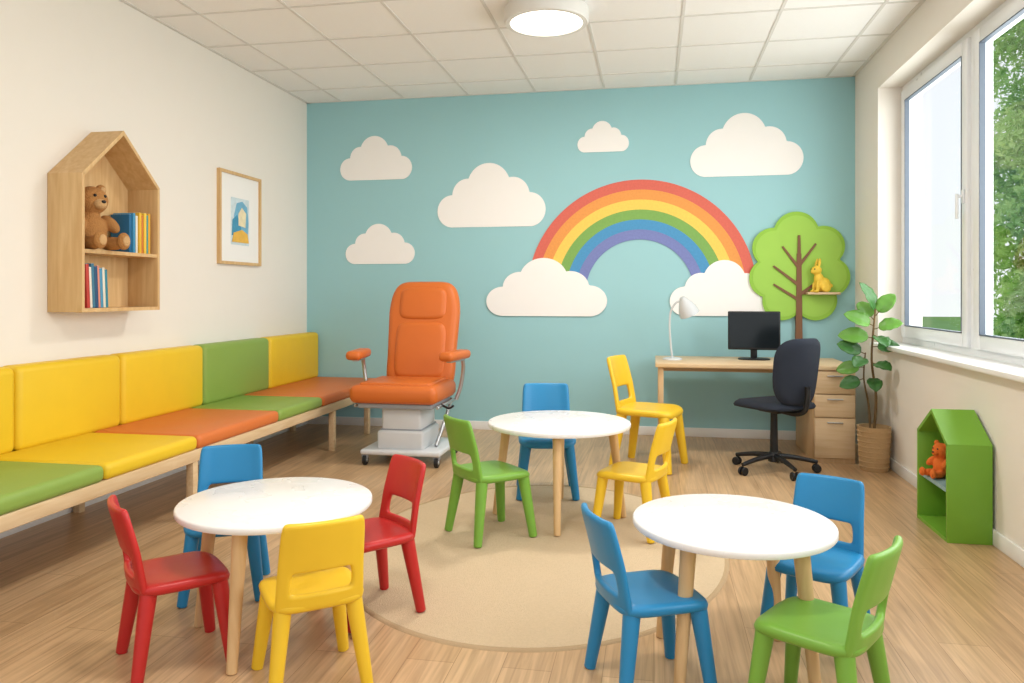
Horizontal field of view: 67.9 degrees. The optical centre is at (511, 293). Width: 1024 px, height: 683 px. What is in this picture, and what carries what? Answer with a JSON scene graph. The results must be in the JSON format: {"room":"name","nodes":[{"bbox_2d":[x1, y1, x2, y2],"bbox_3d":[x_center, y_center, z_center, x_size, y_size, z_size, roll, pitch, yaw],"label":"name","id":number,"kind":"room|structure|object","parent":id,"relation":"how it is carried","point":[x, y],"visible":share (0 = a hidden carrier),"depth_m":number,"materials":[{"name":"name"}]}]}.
{"room":"pediatric clinic room","nodes":[
{"label":"pediatric clinic room","id":0,"kind":"room"},
{"bbox_2d":[0,0,306,451],"bbox_3d":[-2.675,-0.284,3.439,0.200,2.969,7.380,0,0,11],"label":"wall","id":1,"kind":"structure","parent":0,"point":[70,70],"depth_m":4.91,"materials":[{"name":"beige paint"}]},
{"bbox_2d":[47,131,159,311],"bbox_3d":[-2.300,-0.414,4.325,0.210,1.020,0.640,0,0,11],"label":"wall shelf","id":2,"kind":"object","parent":1,"relation":"attached to","point":[109,159],"visible":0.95,"depth_m":4.31,"materials":[{"name":"brown wood"}]},
{"bbox_2d":[85,263,107,307],"bbox_3d":[-2.328,-0.046,4.152,0.150,0.241,0.173,0,0,11],"label":"books","id":3,"kind":"object","parent":2,"relation":"on","point":[96,284],"visible":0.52,"depth_m":4.13,"materials":[{"name":"multicoloured paper"}]},
{"bbox_2d":[85,185,129,249],"bbox_3d":[-2.268,-0.426,4.171,0.281,0.370,0.256,0,0,25],"label":"teddy bear","id":4,"kind":"object","parent":2,"relation":"on","point":[97,226],"visible":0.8,"depth_m":4.16},
{"bbox_2d":[111,213,149,253],"bbox_3d":[-2.263,-0.360,4.515,0.155,0.241,0.146,0,0,11],"label":"picture books","id":5,"kind":"object","parent":2,"relation":"on","point":[136,225],"visible":0.72,"depth_m":4.47,"materials":[{"name":"paper"}]},
{"bbox_2d":[0,421,307,538],"bbox_3d":[-2.569,1.163,3.419,0.014,0.075,7.380,0,0,11],"label":"baseboard","id":6,"kind":"structure","parent":1,"relation":"attached to","point":[93,501],"depth_m":4.46,"materials":[{"name":"white paint"}]},
{"bbox_2d":[217,168,261,265],"bbox_3d":[-2.102,-0.577,5.886,0.028,0.704,0.600,0,0,11],"label":"framed picture","id":7,"kind":"object","parent":1,"relation":"attached to","point":[239,196],"visible":1,"depth_m":5.87,"materials":[{"name":"white paper"}]},
{"bbox_2d":[0,424,1023,682],"bbox_3d":[-0.167,1.250,3.073,5.264,0.100,7.580,0,0,11],"label":"floor","id":8,"kind":"structure","parent":0,"point":[954,613],"depth_m":2.99,"materials":[{"name":"brown wood"}]},
{"bbox_2d":[107,495,229,682],"bbox_3d":[-1.127,0.931,2.504,0.360,0.544,0.316,0,0,-35],"label":"chair","id":9,"kind":"object","parent":8,"relation":"on","point":[146,580],"visible":0.98,"depth_m":2.45,"materials":[{"name":"red plastic"}]},
{"bbox_2d":[0,332,373,532],"bbox_3d":[-2.044,0.775,4.176,0.759,0.850,5.660,0,0,11],"label":"bench","id":10,"kind":"object","parent":8,"relation":"on","point":[80,430],"visible":0.95,"depth_m":4.23,"materials":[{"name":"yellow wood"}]},
{"bbox_2d":[0,367,13,454],"bbox_3d":[-2.524,0.560,3.319,0.130,0.420,0.756,0,0,11],"label":"cushion","id":11,"kind":"object","parent":10,"relation":"on","point":[6,373],"depth_m":3.62,"materials":[{"name":"yellow leather"}]},
{"bbox_2d":[0,461,102,514],"bbox_3d":[-2.205,0.796,3.056,0.664,0.076,0.796,0,0,11],"label":"seat cushion","id":12,"kind":"object","parent":10,"relation":"on","point":[25,486],"depth_m":3.16,"materials":[{"name":"green leather"}]},
{"bbox_2d":[3,355,119,450],"bbox_3d":[-2.386,0.560,4.057,0.130,0.420,0.736,0,0,11],"label":"cushion","id":13,"kind":"object","parent":10,"relation":"on","point":[54,401],"depth_m":3.97,"materials":[{"name":"yellow leather"}]},
{"bbox_2d":[0,433,196,479],"bbox_3d":[-2.067,0.796,3.794,0.664,0.076,0.696,0,0,11],"label":"seat cushion","id":14,"kind":"object","parent":10,"relation":"on","point":[121,456],"depth_m":3.73,"materials":[{"name":"yellow leather"}]},
{"bbox_2d":[110,345,202,424],"bbox_3d":[-2.243,0.560,4.823,0.130,0.420,0.816,0,0,11],"label":"cushion","id":15,"kind":"object","parent":10,"relation":"on","point":[153,383],"depth_m":4.74,"materials":[{"name":"yellow leather"}]},
{"bbox_2d":[94,408,277,447],"bbox_3d":[-1.920,0.796,4.580,0.664,0.076,0.896,0,0,11],"label":"seat cushion","id":16,"kind":"object","parent":10,"relation":"on","point":[209,426],"depth_m":4.49,"materials":[{"name":"orange leather"}]},
{"bbox_2d":[196,338,268,404],"bbox_3d":[-2.085,0.560,5.671,0.130,0.420,0.901,0,0,11],"label":"cushion","id":17,"kind":"object","parent":10,"relation":"on","point":[232,369],"depth_m":5.58,"materials":[{"name":"green leather"}]},
{"bbox_2d":[193,395,321,420],"bbox_3d":[-1.777,0.796,5.347,0.664,0.076,0.656,0,0,11],"label":"seat cushion","id":18,"kind":"object","parent":10,"relation":"on","point":[288,408],"depth_m":5.29,"materials":[{"name":"green leather"}]},
{"bbox_2d":[261,332,317,388],"bbox_3d":[-1.918,0.560,6.566,0.130,0.420,0.911,0,0,11],"label":"cushion","id":19,"kind":"object","parent":10,"relation":"on","point":[292,358],"depth_m":6.48,"materials":[{"name":"yellow leather"}]},
{"bbox_2d":[245,377,373,405],"bbox_3d":[-1.598,0.796,6.310,0.664,0.076,1.296,0,0,11],"label":"seat cushion","id":20,"kind":"object","parent":10,"relation":"on","point":[333,391],"depth_m":6.05,"materials":[{"name":"orange leather"}]},
{"bbox_2d":[177,444,269,607],"bbox_3d":[-1.165,0.925,3.109,0.322,0.555,0.368,0,0,-13],"label":"chair","id":21,"kind":"object","parent":8,"relation":"on","point":[231,463],"visible":0.4,"depth_m":3.23,"materials":[{"name":"blue plastic"}]},
{"bbox_2d":[173,477,371,675],"bbox_3d":[-0.835,0.965,2.699,0.668,0.474,0.668,0,0,10],"label":"table","id":22,"kind":"object","parent":8,"relation":"on","point":[240,510],"visible":0.88,"depth_m":2.57,"materials":[{"name":"laminate"}]},
{"bbox_2d":[251,514,373,682],"bbox_3d":[-0.619,0.931,2.360,0.316,0.544,0.360,0,0,-27],"label":"chair","id":23,"kind":"object","parent":8,"relation":"on","point":[311,573],"visible":1,"depth_m":2.25,"materials":[{"name":"yellow plastic"}]},
{"bbox_2d":[346,282,470,467],"bbox_3d":[-0.752,0.551,5.648,0.887,1.297,0.829,0,0,11],"label":"recliner chair","id":24,"kind":"object","parent":8,"relation":"on","point":[424,317],"visible":0.96,"depth_m":5.62,"materials":[{"name":"orange vinyl"},{"name":"grey plastic"},{"name":"brushed steel"}]},
{"bbox_2d":[350,379,455,404],"bbox_3d":[-0.780,0.700,5.522,0.640,0.130,0.570,0,0,11],"label":"seat cushion","id":25,"kind":"object","parent":24,"relation":"on","point":[372,391],"depth_m":5.28,"materials":[{"name":"orange leather"}]},
{"bbox_2d":[362,485,729,652],"bbox_3d":[0.128,1.197,3.659,1.760,0.006,2.240,0,0,11],"label":"oval rug","id":26,"kind":"object","parent":8,"relation":"on","point":[517,592],"visible":0.53,"depth_m":3.23,"materials":[{"name":"beige carpet"}]},
{"bbox_2d":[347,454,425,632],"bbox_3d":[-0.526,0.922,2.899,0.364,0.550,0.319,0,0,-38],"label":"chair","id":27,"kind":"object","parent":26,"relation":"on","point":[405,474],"visible":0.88,"depth_m":2.92,"materials":[{"name":"red plastic"}]},
{"bbox_2d":[443,414,536,547],"bbox_3d":[-0.128,0.898,3.785,0.396,0.599,0.347,0,0,-31],"label":"chair","id":28,"kind":"object","parent":26,"relation":"on","point":[461,438],"visible":1,"depth_m":3.71,"materials":[{"name":"green plastic"}]},
{"bbox_2d":[516,383,579,500],"bbox_3d":[0.210,0.879,4.598,0.369,0.637,0.422,0,0,1],"label":"chair","id":29,"kind":"object","parent":26,"relation":"on","point":[536,396],"visible":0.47,"depth_m":4.72,"materials":[{"name":"blue plastic"}]},
{"bbox_2d":[488,410,630,535],"bbox_3d":[0.253,0.940,4.100,0.765,0.512,0.765,0,0,5],"label":"table","id":30,"kind":"object","parent":26,"relation":"on","point":[557,425],"visible":0.99,"depth_m":3.99,"materials":[{"name":"laminate"}]},
{"bbox_2d":[593,418,676,542],"bbox_3d":[0.631,0.911,3.841,0.378,0.572,0.332,0,0,31],"label":"chair","id":31,"kind":"object","parent":26,"relation":"on","point":[644,474],"visible":0.96,"depth_m":3.78,"materials":[{"name":"yellow plastic"}]},
{"bbox_2d":[607,355,687,474],"bbox_3d":[0.931,0.823,5.330,0.504,0.762,0.442,0,0,29],"label":"chair","id":32,"kind":"object","parent":8,"relation":"on","point":[619,370],"visible":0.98,"depth_m":5.36,"materials":[{"name":"yellow plastic"}]},
{"bbox_2d":[581,503,716,682],"bbox_3d":[0.402,0.931,2.341,0.360,0.544,0.316,0,0,-14],"label":"chair","id":33,"kind":"object","parent":8,"relation":"on","point":[636,595],"visible":1,"depth_m":2.25,"materials":[{"name":"blue plastic"}]},
{"bbox_2d":[633,494,838,682],"bbox_3d":[0.709,0.963,2.452,0.632,0.476,0.632,0,0,-41],"label":"table","id":34,"kind":"object","parent":8,"relation":"on","point":[728,526],"visible":0.98,"depth_m":2.32,"materials":[{"name":"laminate"}]},
{"bbox_2d":[655,356,854,463],"bbox_3d":[1.804,0.855,5.823,1.390,0.690,0.730,0,0,11],"label":"office desk","id":35,"kind":"object","parent":8,"relation":"on","point":[825,433],"visible":0.81,"depth_m":5.40,"materials":[{"name":"brown wood"}]},
{"bbox_2d":[663,296,698,359],"bbox_3d":[1.313,0.263,5.918,0.281,0.494,0.167,0,0,11],"label":"desk lamp","id":36,"kind":"object","parent":35,"relation":"on","point":[687,308],"visible":1,"depth_m":5.87,"materials":[{"name":"white metal"}]},
{"bbox_2d":[728,311,779,360],"bbox_3d":[1.884,0.323,5.925,0.390,0.375,0.170,0,0,15],"label":"computer monitor","id":37,"kind":"object","parent":35,"relation":"on","point":[753,331],"visible":0.94,"depth_m":5.91,"materials":[{"name":"black plastic"}]},
{"bbox_2d":[732,338,821,480],"bbox_3d":[1.759,0.744,5.148,0.561,0.913,0.596,0,0,-27],"label":"office chair","id":38,"kind":"object","parent":8,"relation":"on","point":[796,361],"visible":0.98,"depth_m":4.93,"materials":[{"name":"black fabric"}]},
{"bbox_2d":[733,396,815,411],"bbox_3d":[1.777,0.744,5.162,0.460,0.064,0.450,0,0,-27],"label":"seat cushion","id":39,"kind":"object","parent":38,"relation":"on","point":[764,403],"depth_m":4.98,"materials":[{"name":"black fabric"}]},
{"bbox_2d":[760,473,870,614],"bbox_3d":[1.071,0.936,2.670,0.309,0.533,0.353,0,0,39],"label":"chair","id":40,"kind":"object","parent":8,"relation":"on","point":[832,497],"visible":0.6,"depth_m":2.70,"materials":[{"name":"blue plastic"}]},
{"bbox_2d":[748,535,902,682],"bbox_3d":[0.871,0.931,2.103,0.360,0.544,0.316,0,0,43],"label":"chair","id":41,"kind":"object","parent":8,"relation":"on","point":[843,633],"visible":1,"depth_m":2.06,"materials":[{"name":"green plastic"}]},
{"bbox_2d":[836,282,902,472],"bbox_3d":[2.430,0.561,5.180,0.399,1.279,0.267,0,0,11],"label":"rubber plant","id":42,"kind":"object","parent":8,"relation":"on","point":[874,440],"visible":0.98,"depth_m":5.17,"materials":[{"name":"green plant"}]},
{"bbox_2d":[917,409,992,544],"bbox_3d":[2.235,0.892,3.861,0.200,0.615,0.430,0,0,11],"label":"shelf","id":43,"kind":"object","parent":8,"relation":"on","point":[957,506],"visible":0.99,"depth_m":3.67,"materials":[{"name":"paint"}]},
{"bbox_2d":[919,440,945,478],"bbox_3d":[2.190,0.852,3.926,0.138,0.182,0.126,0,0,-14],"label":"plush bear","id":44,"kind":"object","parent":43,"relation":"on","point":[938,461],"visible":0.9,"depth_m":3.91},
{"bbox_2d":[125,0,918,101],"bbox_3d":[-0.167,-1.819,3.073,5.264,0.100,7.580,0,0,11],"label":"ceiling","id":45,"kind":"structure","parent":0,"point":[419,16],"depth_m":5.31,"materials":[{"name":"tile"}]},
{"bbox_2d":[119,0,925,103],"bbox_3d":[-0.235,-1.766,2.984,4.764,0.006,7.380,0,0,11],"label":"grid","id":46,"kind":"object","parent":45,"relation":"attached to","point":[885,2],"depth_m":5.43,"materials":[{"name":"white metal"}]},
{"bbox_2d":[504,0,588,37],"bbox_3d":[0.213,-1.718,4.711,0.520,0.100,0.520,0,0,11],"label":"ceiling lamp","id":47,"kind":"object","parent":45,"relation":"attached to","point":[532,18],"visible":1,"depth_m":4.61,"materials":[{"name":"white plastic"}]},
{"bbox_2d":[510,11,582,34],"bbox_3d":[0.213,-1.674,4.711,0.446,0.012,0.446,0,0,11],"label":"diffuser","id":48,"kind":"object","parent":47,"relation":"attached to","point":[521,22],"depth_m":4.68,"materials":[{"name":"white plastic"}]},
{"bbox_2d":[307,77,854,430],"bbox_3d":[0.510,-0.284,6.700,5.264,2.969,0.200,0,0,11],"label":"wall","id":49,"kind":"structure","parent":0,"point":[534,137],"depth_m":6.61,"materials":[{"name":"teal paint"}]},
{"bbox_2d":[340,136,411,180],"bbox_3d":[-1.238,-1.238,6.921,0.686,0.400,0.004,0,0,11],"label":"mural","id":50,"kind":"object","parent":49,"relation":"attached to","point":[375,159],"visible":1,"depth_m":6.92,"materials":[{"name":"paint"}]},
{"bbox_2d":[346,224,414,263],"bbox_3d":[-1.200,-0.456,6.913,0.660,0.365,0.004,0,0,11],"label":"mural","id":51,"kind":"object","parent":49,"relation":"attached to","point":[378,245],"visible":1,"depth_m":6.91,"materials":[{"name":"paint"}]},
{"bbox_2d":[438,163,545,227],"bbox_3d":[-0.187,-0.876,6.724,0.976,0.566,0.004,0,0,11],"label":"mural","id":52,"kind":"object","parent":49,"relation":"attached to","point":[489,197],"visible":1,"depth_m":6.72,"materials":[{"name":"paint"}]},
{"bbox_2d":[486,258,606,315],"bbox_3d":[0.295,-0.060,6.627,1.060,0.507,0.006,0,0,11],"label":"mural","id":53,"kind":"object","parent":49,"relation":"attached to","point":[543,287],"visible":1,"depth_m":6.62,"materials":[{"name":"paint"}]},
{"bbox_2d":[308,416,795,439],"bbox_3d":[0.441,1.163,6.604,4.736,0.075,0.014,0,0,11],"label":"baseboard","id":54,"kind":"structure","parent":49,"relation":"attached to","point":[479,425],"depth_m":6.40,"materials":[{"name":"white paint"}]},
{"bbox_2d":[577,121,628,152],"bbox_3d":[0.783,-1.355,6.543,0.440,0.267,0.004,0,0,11],"label":"mural","id":55,"kind":"object","parent":49,"relation":"attached to","point":[602,137],"visible":1,"depth_m":6.54,"materials":[{"name":"paint"}]},
{"bbox_2d":[532,180,753,278],"bbox_3d":[1.083,-0.492,6.487,1.930,0.965,0.005,0,0,11],"label":"mural","id":56,"kind":"object","parent":49,"relation":"attached to","point":[676,217],"visible":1,"depth_m":6.48,"materials":[{"name":"paint"}]},
{"bbox_2d":[670,260,764,315],"bbox_3d":[1.756,-0.050,6.355,0.858,0.468,0.006,0,0,11],"label":"mural","id":57,"kind":"object","parent":49,"relation":"attached to","point":[724,286],"visible":0.8,"depth_m":6.35,"materials":[{"name":"paint"}]},
{"bbox_2d":[690,113,803,176],"bbox_3d":[1.946,-1.244,6.326,0.906,0.524,0.004,0,0,11],"label":"mural","id":58,"kind":"object","parent":49,"relation":"attached to","point":[744,146],"visible":1,"depth_m":6.33,"materials":[{"name":"paint"}]},
{"bbox_2d":[773,265,799,285],"bbox_3d":[2.251,-0.148,6.248,0.212,0.176,0.047,0,0,11],"label":"branch","id":59,"kind":"object","parent":49,"relation":"attached to","point":[774,266],"visible":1,"depth_m":6.22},
{"bbox_2d":[773,284,799,300],"bbox_3d":[2.251,-0.013,6.248,0.211,0.147,0.046,0,0,11],"label":"branch","id":60,"kind":"object","parent":49,"relation":"attached to","point":[775,285],"visible":1,"depth_m":6.22,"materials":[{"name":"brown wood"}]},
{"bbox_2d":[782,246,799,268],"bbox_3d":[2.286,-0.298,6.242,0.145,0.191,0.046,0,0,11],"label":"branch","id":61,"kind":"object","parent":49,"relation":"attached to","point":[783,247],"visible":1,"depth_m":6.22,"materials":[{"name":"brown wood"}]},
{"bbox_2d":[795,254,802,338],"bbox_3d":[2.348,0.080,6.231,0.055,0.820,0.044,0,0,11],"label":"trunk","id":62,"kind":"object","parent":49,"relation":"attached to","point":[798,317],"visible":0.64,"depth_m":6.21,"materials":[{"name":"brown wood"}]},
{"bbox_2d":[749,212,849,319],"bbox_3d":[2.352,-0.230,6.237,0.785,0.890,0.030,0,0,11],"label":"tree border","id":63,"kind":"object","parent":49,"relation":"attached to","point":[787,215],"depth_m":6.22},
{"bbox_2d":[797,235,801,270],"bbox_3d":[2.348,-0.335,6.231,0.035,0.290,0.045,0,0,11],"label":"branch","id":64,"kind":"object","parent":49,"relation":"attached to","point":[799,237],"visible":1,"depth_m":6.21,"materials":[{"name":"brown wood"}]},
{"bbox_2d":[753,215,846,316],"bbox_3d":[2.348,-0.229,6.222,0.730,0.828,0.004,0,0,11],"label":"tree decoration","id":65,"kind":"object","parent":49,"relation":"attached to","point":[770,252],"depth_m":6.22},
{"bbox_2d":[799,291,809,294],"bbox_3d":[2.446,-0.010,6.211,0.200,0.030,0.047,0,0,11],"label":"branch","id":66,"kind":"object","parent":49,"relation":"attached to","point":[800,292],"visible":0.36,"depth_m":6.20,"materials":[{"name":"brown wood"}]},
{"bbox_2d":[798,243,816,266],"bbox_3d":[2.410,-0.319,6.218,0.145,0.191,0.046,0,0,11],"label":"branch","id":67,"kind":"object","parent":49,"relation":"attached to","point":[815,244],"visible":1,"depth_m":6.20,"materials":[{"name":"brown wood"}]},
{"bbox_2d":[806,292,840,294],"bbox_3d":[2.509,-0.005,6.142,0.250,0.020,0.100,0,0,11],"label":"ledge","id":68,"kind":"object","parent":49,"relation":"attached to","point":[807,293],"visible":1,"depth_m":6.09,"materials":[{"name":"brown wood"}]},
{"bbox_2d":[810,258,832,292],"bbox_3d":[2.500,-0.149,6.141,0.197,0.274,0.119,0,0,-14],"label":"rabbit figurine","id":69,"kind":"object","parent":68,"relation":"on","point":[820,284],"visible":1,"depth_m":6.11,"materials":[{"name":"yellow plastic"}]},
{"bbox_2d":[855,0,1023,548],"bbox_3d":[2.254,-0.284,2.519,0.300,2.969,7.380,0,0,11],"label":"wall","id":70,"kind":"structure","parent":0,"point":[914,386],"depth_m":5.22,"materials":[{"name":"beige paint"}]},
{"bbox_2d":[901,28,973,355],"bbox_3d":[2.737,-0.575,4.891,0.092,1.850,1.260,0,0,11],"label":"window","id":71,"kind":"structure","parent":70,"relation":"in","point":[954,52],"depth_m":4.50,"materials":[{"name":"plastic"}]},
{"bbox_2d":[904,56,961,332],"bbox_3d":[2.705,-0.575,4.897,0.030,1.604,1.014,0,0,11],"label":"gasket","id":72,"kind":"object","parent":71,"relation":"attached to","point":[906,101],"visible":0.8,"depth_m":5.39,"materials":[{"name":"grey rubber"}]},
{"bbox_2d":[955,194,958,218],"bbox_3d":[2.554,-0.502,4.369,0.015,0.145,0.022,0,0,11],"label":"window handle","id":73,"kind":"object","parent":71,"relation":"attached to","point":[956,195],"visible":1,"depth_m":4.36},
{"bbox_2d":[961,189,964,202],"bbox_3d":[2.585,-0.560,4.363,0.012,0.080,0.028,0,0,11],"label":"plate","id":74,"kind":"object","parent":71,"relation":"attached to","point":[963,190],"depth_m":4.35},
{"bbox_2d":[855,433,1023,567],"bbox_3d":[2.100,1.163,2.548,0.014,0.075,7.380,0,0,11],"label":"baseboard","id":75,"kind":"structure","parent":70,"relation":"attached to","point":[1012,550],"depth_m":3.57,"materials":[{"name":"white paint"}]},
{"bbox_2d":[869,342,1023,382],"bbox_3d":[2.237,0.365,2.889,0.250,0.030,5.380,0,0,11],"label":"window sill","id":76,"kind":"structure","parent":70,"relation":"attached to","point":[1014,372],"depth_m":4.00,"materials":[{"name":"white paint"}]},
{"bbox_2d":[974,0,1023,365],"bbox_3d":[2.502,-0.575,3.633,0.092,1.850,1.300,0,0,11],"label":"window","id":77,"kind":"structure","parent":70,"relation":"in","point":[1009,8],"depth_m":4.15,"materials":[{"name":"plastic"}]},
{"bbox_2d":[979,8,1023,340],"bbox_3d":[2.470,-0.575,3.639,0.030,1.604,1.054,0,0,11],"label":"gasket","id":78,"kind":"object","parent":77,"relation":"attached to","point":[982,44],"visible":1,"depth_m":4.15,"materials":[{"name":"grey rubber"}]},
{"label":"outside","id":79,"kind":"structure","parent":0,"visible":0},
{"bbox_2d":[922,317,1023,335],"bbox_3d":[36.075,2.300,23.786,57.800,0.200,100.000,0,0,11],"label":"lawn","id":80,"kind":"structure","parent":79,"point":[948,323],"depth_m":56.76,"materials":[{"name":"green plant"}]},
{"bbox_2d":[993,18,1023,338],"bbox_3d":[7.642,-1.103,10.351,2.472,6.960,2.545,0,0,4],"label":"tree","id":81,"kind":"object","parent":80,"relation":"on","point":[1006,149],"visible":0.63,"depth_m":10.57,"materials":[{"name":"green plant"}]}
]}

